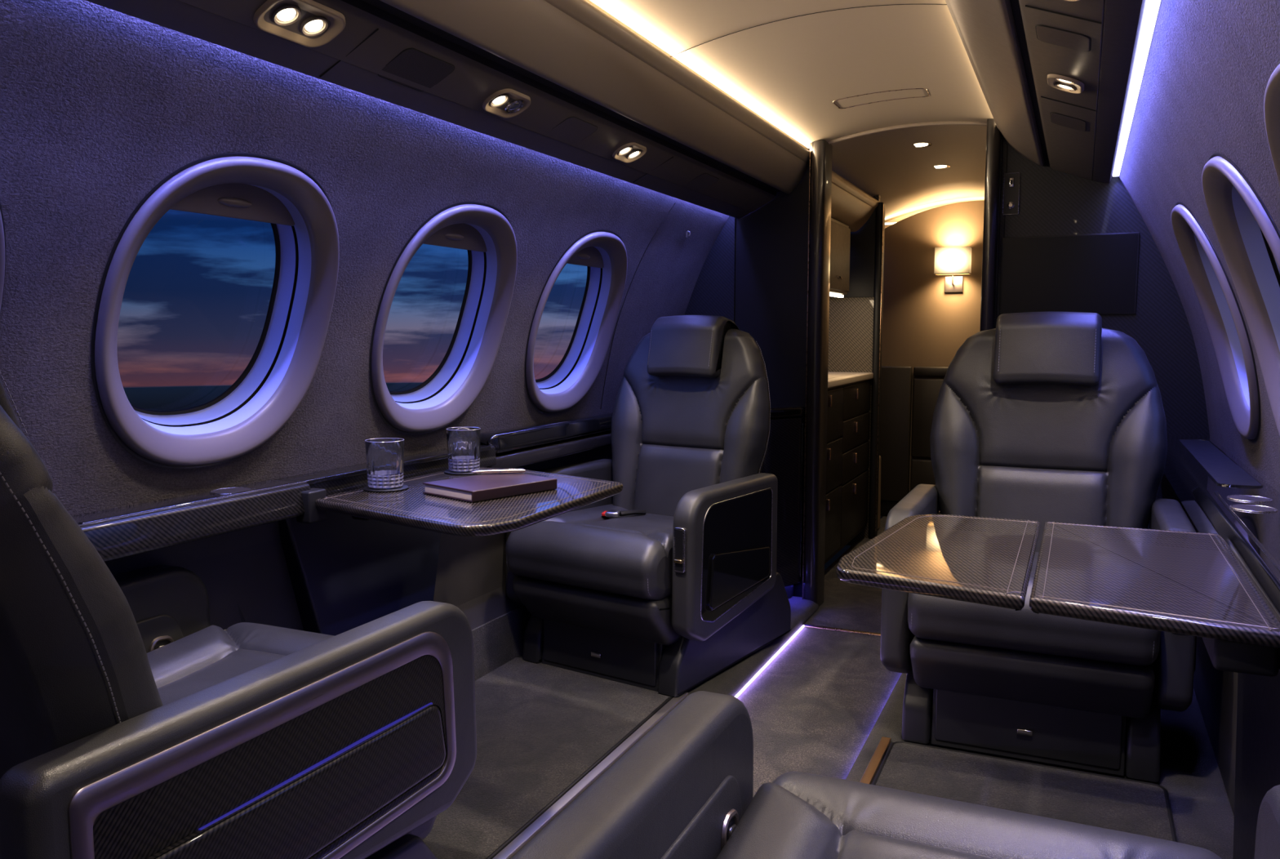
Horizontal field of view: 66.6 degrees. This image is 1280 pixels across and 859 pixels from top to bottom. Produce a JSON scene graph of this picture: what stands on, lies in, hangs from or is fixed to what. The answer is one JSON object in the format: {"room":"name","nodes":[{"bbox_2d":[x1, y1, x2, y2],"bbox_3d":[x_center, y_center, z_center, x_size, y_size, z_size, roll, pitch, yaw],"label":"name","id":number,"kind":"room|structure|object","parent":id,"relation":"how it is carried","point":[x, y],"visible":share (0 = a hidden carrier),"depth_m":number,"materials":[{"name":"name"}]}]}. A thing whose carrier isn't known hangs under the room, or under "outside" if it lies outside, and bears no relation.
{"room":"aircraft cabin","nodes":[
{"label":"aircraft cabin","id":0,"kind":"room"},
{"bbox_2d":[0,0,729,515],"bbox_3d":[-0.768,0.017,1.921,0.731,2.150,5.550,3,6,24],"label":"wall","id":1,"kind":"structure","parent":0,"point":[100,105],"depth_m":1.98,"materials":[{"name":"fabric"}]},
{"bbox_2d":[0,201,5,313],"bbox_3d":[-1.229,-0.171,1.383,0.316,0.658,0.621,3,6,24],"label":"window","id":2,"kind":"structure","parent":1,"relation":"in","point":[2,233],"depth_m":1.61,"materials":[{"name":"grey plastic"}]},
{"bbox_2d":[91,152,339,468],"bbox_3d":[-0.902,-0.242,2.104,0.316,0.658,0.621,3,6,24],"label":"window","id":3,"kind":"structure","parent":1,"relation":"in","point":[282,368],"depth_m":2.16,"materials":[{"name":"grey plastic"}]},
{"bbox_2d":[170,182,294,226],"bbox_3d":[-0.857,-0.486,2.060,0.037,0.073,0.366,3,6,24],"label":"shade","id":4,"kind":"object","parent":3,"relation":"attached to","point":[232,200],"depth_m":2.07,"materials":[{"name":"grey plastic"}]},
{"bbox_2d":[71,410,613,561],"bbox_3d":[-0.999,0.193,2.015,0.185,0.141,5.500,3,6,24],"label":"console","id":5,"kind":"object","parent":1,"relation":"attached to","point":[115,533],"visible":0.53,"depth_m":2.24,"materials":[{"name":"black"}]},
{"bbox_2d":[315,466,622,537],"bbox_3d":[-0.408,0.190,2.435,0.590,0.076,0.771,3,6,24],"label":"table","id":6,"kind":"object","parent":5,"relation":"attached to","point":[411,507],"visible":0.72,"depth_m":2.23,"materials":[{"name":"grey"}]},
{"bbox_2d":[362,484,408,492],"bbox_3d":[-0.641,0.147,2.460,0.112,0.004,0.112,3,6,24],"label":"coaster","id":7,"kind":"object","parent":6,"relation":"on","point":[366,488],"visible":0.48,"depth_m":2.42,"materials":[{"name":"black leather"}]},
{"bbox_2d":[364,437,404,488],"bbox_3d":[-0.641,0.085,2.454,0.096,0.119,0.096,3,6,24],"label":"drinking glass","id":8,"kind":"object","parent":7,"relation":"on","point":[384,456],"visible":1,"depth_m":2.42,"materials":[{"name":"clear glass"}]},
{"bbox_2d":[444,468,484,475],"bbox_3d":[-0.496,0.118,2.755,0.112,0.004,0.112,3,6,24],"label":"coaster","id":9,"kind":"object","parent":6,"relation":"on","point":[447,471],"visible":0.51,"depth_m":2.71,"materials":[{"name":"black"}]},
{"bbox_2d":[446,426,480,471],"bbox_3d":[-0.496,0.056,2.749,0.096,0.119,0.096,3,6,24],"label":"drinking glass","id":10,"kind":"object","parent":9,"relation":"on","point":[463,442],"visible":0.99,"depth_m":2.71,"materials":[{"name":"clear glass"}]},
{"bbox_2d":[422,472,556,502],"bbox_3d":[-0.370,0.140,2.419,0.198,0.026,0.266,5,8,42],"label":"notebook","id":11,"kind":"object","parent":6,"relation":"on","point":[481,487],"visible":0.89,"depth_m":2.37,"materials":[{"name":"red leather"}]},
{"bbox_2d":[471,468,525,473],"bbox_3d":[-0.368,0.108,2.530,0.141,0.013,0.012,-1,6,-9],"label":"pen","id":12,"kind":"object","parent":11,"relation":"on","point":[504,470],"visible":1,"depth_m":2.53,"materials":[{"name":"silver"}]},
{"bbox_2d":[319,28,378,77],"bbox_3d":[-0.569,-0.735,1.905,0.149,0.076,0.003,3,6,24],"label":"trim","id":13,"kind":"structure","parent":1,"relation":"attached to","point":[377,29],"depth_m":1.90,"materials":[{"name":"black plastic"}]},
{"bbox_2d":[104,444,612,630],"bbox_3d":[-1.078,0.515,2.099,0.037,0.545,5.530,3,6,24],"label":"wall panel","id":14,"kind":"object","parent":1,"relation":"attached to","point":[247,567],"depth_m":2.44,"materials":[{"name":"leather"}]},
{"bbox_2d":[278,511,441,635],"bbox_3d":[-0.770,0.444,2.764,0.080,0.575,0.687,3,6,24],"label":"panel","id":15,"kind":"object","parent":1,"relation":"attached to","point":[346,573],"visible":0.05,"depth_m":2.65,"materials":[{"name":"black"}]},
{"bbox_2d":[369,201,517,434],"bbox_3d":[-0.576,-0.313,2.826,0.316,0.658,0.621,3,6,24],"label":"window","id":16,"kind":"structure","parent":1,"relation":"in","point":[484,230],"depth_m":2.95,"materials":[{"name":"grey plastic"}]},
{"bbox_2d":[422,222,486,252],"bbox_3d":[-0.530,-0.557,2.781,0.037,0.073,0.366,3,6,24],"label":"shade","id":17,"kind":"object","parent":16,"relation":"attached to","point":[462,235],"depth_m":2.80,"materials":[{"name":"grey plastic"}]},
{"bbox_2d":[84,0,809,218],"bbox_3d":[-0.567,-0.814,1.745,0.374,0.265,5.545,3,6,24],"label":"overhead panel","id":18,"kind":"object","parent":1,"relation":"attached to","point":[571,58],"visible":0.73,"depth_m":2.35,"materials":[{"name":"grey plastic"}]},
{"bbox_2d":[253,0,345,47],"bbox_3d":[-0.608,-0.731,1.747,0.091,0.051,0.178,3,6,24],"label":"light","id":19,"kind":"object","parent":18,"relation":"in","point":[290,13],"visible":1,"depth_m":1.75,"materials":[{"name":"beige"}]},
{"bbox_2d":[377,48,454,91],"bbox_3d":[-0.473,-0.763,2.068,0.092,0.050,0.173,3,6,24],"label":"speaker grille","id":20,"kind":"object","parent":18,"relation":"in","point":[413,64],"visible":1,"depth_m":2.06,"materials":[{"name":"black plastic"}]},
{"bbox_2d":[482,88,530,118],"bbox_3d":[-0.324,-0.792,2.373,0.080,0.045,0.148,3,6,24],"label":"light","id":21,"kind":"object","parent":18,"relation":"in","point":[522,102],"visible":1,"depth_m":2.37,"materials":[{"name":"beige"}]},
{"bbox_2d":[548,116,597,142],"bbox_3d":[-0.185,-0.826,2.692,0.083,0.046,0.173,3,6,24],"label":"speaker grille","id":22,"kind":"object","parent":18,"relation":"in","point":[574,129],"visible":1,"depth_m":2.69,"materials":[{"name":"grey plastic"}]},
{"bbox_2d":[612,142,646,163],"bbox_3d":[-0.032,-0.856,3.017,0.077,0.044,0.148,3,6,24],"label":"light","id":23,"kind":"object","parent":18,"relation":"in","point":[640,150],"visible":1,"depth_m":3.01,"materials":[{"name":"beige"}]},
{"bbox_2d":[632,156,673,182],"bbox_3d":[0.043,-0.868,3.257,0.149,0.076,0.003,3,6,24],"label":"trim","id":24,"kind":"structure","parent":18,"relation":"attached to","point":[672,157],"depth_m":3.27,"materials":[{"name":"black plastic"}]},
{"bbox_2d":[471,604,531,680],"bbox_3d":[-1.072,0.885,2.132,0.047,0.202,5.530,3,6,24],"label":"baseboard","id":25,"kind":"structure","parent":1,"relation":"attached to","point":[500,640],"depth_m":3.40,"materials":[{"name":"grey carpet"}]},
{"bbox_2d":[524,229,627,413],"bbox_3d":[-0.249,-0.384,3.547,0.316,0.658,0.621,3,6,24],"label":"window","id":26,"kind":"structure","parent":1,"relation":"in","point":[603,252],"depth_m":3.71,"materials":[{"name":"grey plastic"}]},
{"bbox_2d":[566,246,603,268],"bbox_3d":[-0.203,-0.627,3.502,0.037,0.073,0.366,3,6,24],"label":"shade","id":27,"kind":"object","parent":26,"relation":"attached to","point":[592,256],"depth_m":3.54,"materials":[{"name":"grey plastic"}]},
{"bbox_2d":[600,203,675,408],"bbox_3d":[-0.019,-0.479,3.851,0.316,0.811,0.050,2,6,19],"label":"trim","id":28,"kind":"structure","parent":1,"relation":"attached to","point":[674,203],"depth_m":3.84,"materials":[{"name":"black plastic"}]},
{"bbox_2d":[685,231,690,237],"bbox_3d":[0.202,-0.814,4.050,0.020,0.032,0.016,3,6,24],"label":"coat hook","id":29,"kind":"object","parent":1,"relation":"attached to","point":[686,233],"visible":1,"depth_m":4.05,"materials":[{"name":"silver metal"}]},
{"bbox_2d":[829,217,850,294],"bbox_3d":[0.650,-0.877,4.899,0.603,0.368,1.060,3,6,24],"label":"upper cabinet","id":30,"kind":"object","parent":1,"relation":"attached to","point":[840,240],"visible":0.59,"depth_m":5.04,"materials":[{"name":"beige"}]},
{"bbox_2d":[829,293,843,297],"bbox_3d":[0.977,-0.692,5.000,0.025,0.014,0.500,3,6,24],"label":"light","id":31,"kind":"object","parent":30,"relation":"attached to","point":[830,294],"visible":0.49,"depth_m":5.07,"materials":[{"name":"white"}]},
{"bbox_2d":[831,170,879,231],"bbox_3d":[0.959,-1.159,4.949,0.226,0.178,1.455,3,6,24],"label":"bin","id":32,"kind":"object","parent":30,"relation":"on","point":[851,206],"visible":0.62,"depth_m":5.11,"materials":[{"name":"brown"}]},
{"bbox_2d":[824,379,871,564],"bbox_3d":[0.760,0.196,5.183,0.657,0.875,1.475,3,6,24],"label":"base cabinet","id":33,"kind":"object","parent":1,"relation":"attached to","point":[848,415],"visible":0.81,"depth_m":5.16,"materials":[{"name":"black wood"}]},
{"bbox_2d":[827,371,873,388],"bbox_3d":[0.758,-0.261,5.136,0.655,0.040,1.480,3,6,24],"label":"countertop","id":34,"kind":"structure","parent":33,"relation":"on","point":[835,379],"depth_m":5.19,"materials":[{"name":"beige stone"}]},
{"bbox_2d":[513,595,818,855],"bbox_3d":[-0.728,1.042,1.970,0.845,0.140,5.490,3,6,24],"label":"floor","id":35,"kind":"structure","parent":0,"point":[730,681],"depth_m":3.47,"materials":[{"name":"grey carpet"}]},
{"bbox_2d":[422,656,673,858],"bbox_3d":[-0.563,0.919,2.448,0.677,0.012,2.026,3,6,24],"label":"mat","id":36,"kind":"object","parent":35,"relation":"on","point":[541,728],"visible":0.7,"depth_m":2.76,"materials":[{"name":"black carpet"}]},
{"bbox_2d":[0,371,476,858],"bbox_3d":[-0.838,0.395,1.655,0.804,1.188,1.052,3,6,24],"label":"seat","id":37,"kind":"object","parent":36,"relation":"on","point":[133,725],"visible":1,"depth_m":1.33,"materials":[{"name":"leather"}]},
{"bbox_2d":[146,622,333,705],"bbox_3d":[-0.756,0.553,1.854,0.606,0.204,0.652,3,6,24],"label":"seat cushion","id":38,"kind":"object","parent":37,"relation":"on","point":[185,659],"depth_m":2.01,"materials":[{"name":"leather"}]},
{"bbox_2d":[492,691,688,858],"bbox_3d":[-0.718,1.039,1.249,0.027,0.012,4.190,3,6,24],"label":"trim","id":39,"kind":"structure","parent":35,"relation":"on","point":[511,849],"depth_m":2.50,"materials":[{"name":"silver metal"}]},
{"bbox_2d":[505,315,791,697],"bbox_3d":[0.049,0.199,3.503,0.800,1.218,0.958,4,7,34],"label":"seat","id":40,"kind":"object","parent":35,"relation":"on","point":[664,600],"visible":0.94,"depth_m":3.34,"materials":[{"name":"leather"}]},
{"bbox_2d":[505,503,673,599],"bbox_3d":[-0.038,0.402,3.396,0.606,0.204,0.652,4,7,34],"label":"seat cushion","id":41,"kind":"object","parent":40,"relation":"on","point":[583,553],"depth_m":3.15,"materials":[{"name":"leather"}]},
{"bbox_2d":[601,509,646,517],"bbox_3d":[-0.056,0.307,3.567,0.171,0.025,0.072,-1,6,-13],"label":"seatbelt buckle","id":42,"kind":"object","parent":40,"relation":"on","point":[611,513],"visible":1,"depth_m":3.55,"materials":[{"name":"silver metal"}]},
{"bbox_2d":[760,404,805,598],"bbox_3d":[0.389,0.313,4.327,0.666,0.850,0.267,3,6,24],"label":"wall panel","id":43,"kind":"object","parent":35,"relation":"on","point":[784,458],"visible":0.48,"depth_m":4.18,"materials":[{"name":"black"}]},
{"bbox_2d":[585,0,993,222],"bbox_3d":[0.532,-1.060,2.670,1.240,0.123,8.170,3,6,24],"label":"ceiling","id":44,"kind":"structure","parent":0,"point":[789,73],"depth_m":3.17,"materials":[{"name":"beige"}]},
{"bbox_2d":[670,4,946,57],"bbox_3d":[0.501,-1.074,2.599,1.001,0.084,0.003,3,6,24],"label":"trim","id":45,"kind":"structure","parent":44,"relation":"attached to","point":[894,4],"depth_m":2.61,"materials":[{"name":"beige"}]},
{"bbox_2d":[832,88,929,108],"bbox_3d":[0.875,-1.198,3.531,0.332,0.019,0.142,3,6,24],"label":"ceiling hatch","id":46,"kind":"object","parent":44,"relation":"attached to","point":[913,88],"visible":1,"depth_m":3.52,"materials":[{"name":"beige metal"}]},
{"bbox_2d":[914,142,932,147],"bbox_3d":[1.268,-1.295,4.435,0.116,0.005,0.116,3,6,24],"label":"recessed light","id":47,"kind":"object","parent":44,"relation":"in","point":[919,145],"visible":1,"depth_m":4.42,"materials":[{"name":"silver metal"}]},
{"bbox_2d":[934,164,950,168],"bbox_3d":[1.536,-1.352,5.013,0.116,0.005,0.116,3,6,24],"label":"recessed light","id":48,"kind":"object","parent":44,"relation":"in","point":[935,166],"visible":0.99,"depth_m":5.01,"materials":[{"name":"silver metal"}]},
{"bbox_2d":[737,515,902,796],"bbox_3d":[0.436,0.973,2.902,0.800,0.095,8.150,3,6,24],"label":"floor","id":49,"kind":"structure","parent":0,"point":[814,708],"depth_m":3.31,"materials":[{"name":"carpet"}]},
{"bbox_2d":[734,625,804,697],"bbox_3d":[-0.055,0.970,2.413,0.007,0.006,3.560,3,6,24],"label":"led strip","id":50,"kind":"object","parent":49,"relation":"attached to","point":[755,676],"visible":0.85,"depth_m":3.56,"materials":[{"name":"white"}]},
{"bbox_2d":[801,623,880,635],"bbox_3d":[0.894,0.822,3.944,0.490,0.007,0.025,3,6,24],"label":"trim","id":51,"kind":"structure","parent":49,"relation":"on","point":[805,624],"depth_m":3.97,"materials":[{"name":"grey metal"}]},
{"bbox_2d":[877,455,880,528],"bbox_3d":[1.446,0.386,5.986,0.050,0.460,0.117,3,6,24],"label":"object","id":52,"kind":"object","parent":49,"relation":"on","point":[879,475],"visible":0.3,"depth_m":5.97,"materials":[{"name":"brown fabric"}]},
{"bbox_2d":[827,194,880,545],"bbox_3d":[1.052,-0.343,5.844,0.710,2.060,0.050,3,6,24],"label":"wall partition","id":53,"kind":"structure","parent":0,"point":[851,327],"depth_m":5.71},
{"bbox_2d":[829,208,875,297],"bbox_3d":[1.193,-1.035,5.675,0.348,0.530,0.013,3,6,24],"label":"upper cabinet","id":54,"kind":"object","parent":53,"relation":"attached to","point":[862,244],"depth_m":5.63,"materials":[{"name":"black wood"}]},
{"bbox_2d":[868,202,885,538],"bbox_3d":[1.382,-0.329,5.693,0.040,1.950,0.095,3,6,24],"label":"trim","id":55,"kind":"structure","parent":53,"relation":"attached to","point":[879,209],"depth_m":5.66,"materials":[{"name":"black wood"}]},
{"bbox_2d":[880,203,951,516],"bbox_3d":[2.056,-0.477,6.489,1.300,2.200,0.050,3,6,24],"label":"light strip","id":56,"kind":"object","parent":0,"point":[900,218],"depth_m":6.50,"materials":[{"name":"beige"}]},
{"bbox_2d":[881,200,984,491],"bbox_3d":[1.951,-0.422,6.261,1.220,2.035,0.040,3,6,24],"label":"wall","id":57,"kind":"structure","parent":0,"point":[924,325],"depth_m":6.24,"materials":[{"name":"beige paint"}]},
{"bbox_2d":[880,500,897,515],"bbox_3d":[1.938,0.536,6.328,1.220,0.105,0.020,3,6,24],"label":"baseboard","id":58,"kind":"structure","parent":57,"relation":"attached to","point":[886,506],"depth_m":6.46,"materials":[{"name":"black wood"}]},
{"bbox_2d":[879,365,912,502],"bbox_3d":[1.573,0.026,6.429,0.410,0.890,0.043,3,6,24],"label":"wainscot panel","id":59,"kind":"object","parent":57,"relation":"attached to","point":[895,380],"visible":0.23,"depth_m":6.36,"materials":[{"name":"brown wood"}]},
{"bbox_2d":[910,458,935,491],"bbox_3d":[2.033,0.345,6.251,0.580,0.290,0.043,3,6,24],"label":"wainscot panel","id":60,"kind":"object","parent":57,"relation":"attached to","point":[922,470],"visible":0.25,"depth_m":6.32,"materials":[{"name":"brown wood"}]},
{"bbox_2d":[911,377,944,457],"bbox_3d":[2.033,-0.066,6.211,0.580,0.515,0.043,3,6,24],"label":"wainscot panel","id":61,"kind":"object","parent":57,"relation":"attached to","point":[926,391],"visible":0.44,"depth_m":6.28,"materials":[{"name":"black wood"}]},
{"bbox_2d":[913,366,948,377],"bbox_3d":[2.033,-0.364,6.182,0.580,0.065,0.043,3,6,24],"label":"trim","id":62,"kind":"structure","parent":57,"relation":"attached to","point":[939,371],"depth_m":6.24,"materials":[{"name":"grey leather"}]},
{"bbox_2d":[933,246,971,292],"bbox_3d":[1.955,-0.997,6.092,0.212,0.272,0.158,3,6,24],"label":"wall sconce","id":63,"kind":"object","parent":57,"relation":"attached to","point":[950,260],"visible":1,"depth_m":6.03,"materials":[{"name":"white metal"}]},
{"bbox_2d":[734,137,1209,596],"bbox_3d":[1.144,-0.234,4.116,2.500,2.180,0.050,3,6,24],"label":"wall","id":64,"kind":"structure","parent":0,"point":[1051,202],"depth_m":3.84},
{"bbox_2d":[684,216,736,322],"bbox_3d":[0.233,-0.256,4.496,0.425,2.050,0.025,3,6,24],"label":"wall panel","id":65,"kind":"object","parent":64,"relation":"attached to","point":[713,293],"depth_m":4.38,"materials":[{"name":"fabric"}]},
{"bbox_2d":[802,139,832,606],"bbox_3d":[0.772,-0.218,4.247,0.065,2.013,0.160,3,6,24],"label":"trim","id":66,"kind":"structure","parent":64,"relation":"attached to","point":[821,151],"depth_m":4.19,"materials":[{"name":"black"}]},
{"bbox_2d":[826,120,986,144],"bbox_3d":[1.075,-1.216,4.012,0.764,0.079,0.016,3,6,24],"label":"trim","id":67,"kind":"structure","parent":64,"relation":"attached to","point":[947,122],"depth_m":3.99,"materials":[{"name":"brown plastic"}]},
{"bbox_2d":[979,118,1001,331],"bbox_3d":[1.407,-0.206,3.961,0.052,2.045,0.160,3,6,24],"label":"trim","id":68,"kind":"structure","parent":64,"relation":"attached to","point":[993,136],"depth_m":3.83,"materials":[{"name":"black"}]},
{"bbox_2d":[994,134,1003,328],"bbox_3d":[1.430,-0.222,3.943,0.004,1.990,0.030,3,6,24],"label":"trim","id":69,"kind":"structure","parent":64,"relation":"attached to","point":[1002,138],"depth_m":3.88,"materials":[{"name":"black"}]},
{"bbox_2d":[1004,143,1008,235],"bbox_3d":[1.454,-0.188,3.951,0.002,1.920,0.002,3,6,24],"label":"trim","id":70,"kind":"structure","parent":64,"relation":"attached to","point":[1007,144],"depth_m":3.87,"materials":[{"name":"black plastic"}]},
{"bbox_2d":[1002,172,1020,214],"bbox_3d":[1.469,-0.933,3.859,0.060,0.162,0.022,3,6,24],"label":"switch plate","id":71,"kind":"object","parent":64,"relation":"attached to","point":[1011,180],"visible":1,"depth_m":3.86,"materials":[{"name":"black plastic"}]},
{"bbox_2d":[1008,177,1013,187],"bbox_3d":[1.469,-0.976,3.855,0.018,0.037,0.010,3,6,24],"label":"toggle switch","id":72,"kind":"object","parent":71,"relation":"attached to","point":[1011,179],"depth_m":3.85,"materials":[{"name":"silver metal"}]},
{"bbox_2d":[999,231,1139,314],"bbox_3d":[1.670,-0.604,3.808,0.490,0.308,0.010,3,6,24],"label":"wall screen","id":73,"kind":"object","parent":64,"relation":"attached to","point":[1096,273],"visible":0.92,"depth_m":3.80,"materials":[{"name":"black"}]},
{"bbox_2d":[845,672,1234,858],"bbox_3d":[0.583,1.100,1.382,1.080,0.140,5.490,3,6,24],"label":"floor","id":74,"kind":"structure","parent":0,"point":[1203,816],"depth_m":2.61,"materials":[{"name":"grey carpet"}]},
{"bbox_2d":[859,736,891,784],"bbox_3d":[-0.135,1.070,0.935,0.026,0.012,4.095,3,6,24],"label":"trim","id":75,"kind":"structure","parent":74,"relation":"on","point":[882,746],"depth_m":2.64,"materials":[{"name":"brown wood"}]},
{"bbox_2d":[871,741,1177,841],"bbox_3d":[0.655,0.983,1.800,0.692,0.012,1.842,3,6,24],"label":"mat","id":76,"kind":"object","parent":74,"relation":"on","point":[1098,800],"visible":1,"depth_m":2.48,"materials":[{"name":"black carpet"}]},
{"bbox_2d":[510,690,1279,858],"bbox_3d":[0.215,0.633,0.782,0.804,0.886,1.363,3,6,24],"label":"seat","id":77,"kind":"object","parent":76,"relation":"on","point":[684,789],"visible":1,"depth_m":1.23,"materials":[{"name":"leather"}]},
{"bbox_2d":[716,771,1221,858],"bbox_3d":[0.361,0.627,1.107,0.606,0.204,0.652,3,6,24],"label":"seat cushion","id":78,"kind":"object","parent":77,"relation":"on","point":[798,815],"depth_m":1.27,"materials":[{"name":"leather"}]},
{"bbox_2d":[880,311,1196,782],"bbox_3d":[1.182,0.258,2.897,0.800,1.218,0.958,3,6,24],"label":"seat","id":79,"kind":"object","parent":74,"relation":"on","point":[1043,417],"visible":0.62,"depth_m":2.86,"materials":[{"name":"leather"}]},
{"bbox_2d":[907,551,1160,666],"bbox_3d":[1.119,0.463,2.777,0.606,0.204,0.652,3,6,24],"label":"seat cushion","id":80,"kind":"object","parent":79,"relation":"on","point":[938,624],"depth_m":2.50,"materials":[{"name":"leather"}]},
{"bbox_2d":[1118,0,1279,492],"bbox_3d":[0.723,0.083,1.251,0.660,2.150,5.550,3,6,24],"label":"wall","id":81,"kind":"structure","parent":0,"point":[1210,64],"depth_m":2.02,"materials":[{"name":"fabric"}]},
{"bbox_2d":[945,0,1160,183],"bbox_3d":[0.485,-0.818,1.268,0.449,0.240,5.545,3,6,24],"label":"overhead panel","id":82,"kind":"object","parent":81,"relation":"attached to","point":[1011,67],"depth_m":2.37,"materials":[{"name":"grey plastic"}]},
{"bbox_2d":[1035,24,1090,51],"bbox_3d":[0.879,-0.813,2.024,0.106,0.043,0.123,3,6,24],"label":"speaker grille","id":83,"kind":"object","parent":82,"relation":"in","point":[1048,34],"visible":1,"depth_m":2.02,"materials":[{"name":"grey plastic"}]},
{"bbox_2d":[1025,4,1102,23],"bbox_3d":[0.811,-0.795,1.869,0.137,0.052,0.003,3,6,24],"label":"trim","id":84,"kind":"structure","parent":82,"relation":"attached to","point":[1026,6],"depth_m":1.87,"materials":[{"name":"black plastic"}]},
{"bbox_2d":[1047,73,1084,93],"bbox_3d":[1.038,-0.843,2.379,0.083,0.037,0.128,3,6,24],"label":"light","id":85,"kind":"object","parent":82,"relation":"in","point":[1061,82],"visible":1,"depth_m":2.38,"materials":[{"name":"silver metal"}]},
{"bbox_2d":[1049,111,1086,131],"bbox_3d":[1.240,-0.892,2.822,0.096,0.040,0.163,3,6,24],"label":"speaker grille","id":86,"kind":"object","parent":82,"relation":"in","point":[1057,118],"visible":1,"depth_m":2.81,"materials":[{"name":"grey plastic"}]},
{"bbox_2d":[1040,96,1096,111],"bbox_3d":[1.140,-0.867,2.595,0.137,0.052,0.003,3,6,24],"label":"trim","id":87,"kind":"structure","parent":82,"relation":"attached to","point":[1041,96],"depth_m":2.59,"materials":[{"name":"black plastic"}]},
{"bbox_2d":[1184,508,1238,814],"bbox_3d":[0.963,0.718,1.177,0.090,0.660,5.500,3,6,24],"label":"wall panel","id":88,"kind":"object","parent":81,"relation":"attached to","point":[1215,690],"depth_m":2.62,"materials":[{"name":"plastic"}]},
{"bbox_2d":[1170,201,1260,441],"bbox_3d":[1.636,-0.299,2.701,0.314,0.660,0.621,3,6,24],"label":"window","id":89,"kind":"structure","parent":81,"relation":"in","point":[1215,295],"depth_m":2.87,"materials":[{"name":"grey plastic"}]},
{"bbox_2d":[1163,435,1279,669],"bbox_3d":[0.936,0.329,1.168,0.224,0.117,5.530,3,6,24],"label":"console","id":90,"kind":"object","parent":81,"relation":"attached to","point":[1220,495],"visible":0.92,"depth_m":2.26,"materials":[{"name":"black plastic"}]},
{"bbox_2d":[835,514,1279,676],"bbox_3d":[0.766,0.282,1.880,0.690,0.081,0.769,3,6,24],"label":"table","id":91,"kind":"object","parent":90,"relation":"attached to","point":[1188,583],"visible":0.97,"depth_m":1.74,"materials":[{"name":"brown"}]},
{"bbox_2d":[1177,438,1263,486],"bbox_3d":[1.771,0.091,3.015,0.106,0.006,1.196,3,6,24],"label":"ledge","id":92,"kind":"object","parent":90,"relation":"on","point":[1217,465],"depth_m":2.87,"materials":[{"name":"black"}]},
{"bbox_2d":[1201,152,1279,435],"bbox_3d":[1.309,-0.228,1.980,0.314,0.660,0.621,3,6,24],"label":"window","id":93,"kind":"structure","parent":81,"relation":"in","point":[1248,237],"depth_m":2.19,"materials":[{"name":"grey plastic"}]},
{"bbox_2d":[1232,669,1279,858],"bbox_3d":[1.161,0.652,1.777,0.045,0.635,0.809,3,6,24],"label":"panel","id":94,"kind":"object","parent":81,"relation":"attached to","point":[1257,766],"visible":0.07,"depth_m":1.88,"materials":[{"name":"black plastic"}]},
{"bbox_2d":[1263,60,1279,184],"bbox_3d":[0.983,-0.157,1.259,0.314,0.660,0.621,3,6,24],"label":"window","id":95,"kind":"structure","parent":81,"relation":"in","point":[1272,95],"depth_m":1.40,"materials":[{"name":"grey plastic"}]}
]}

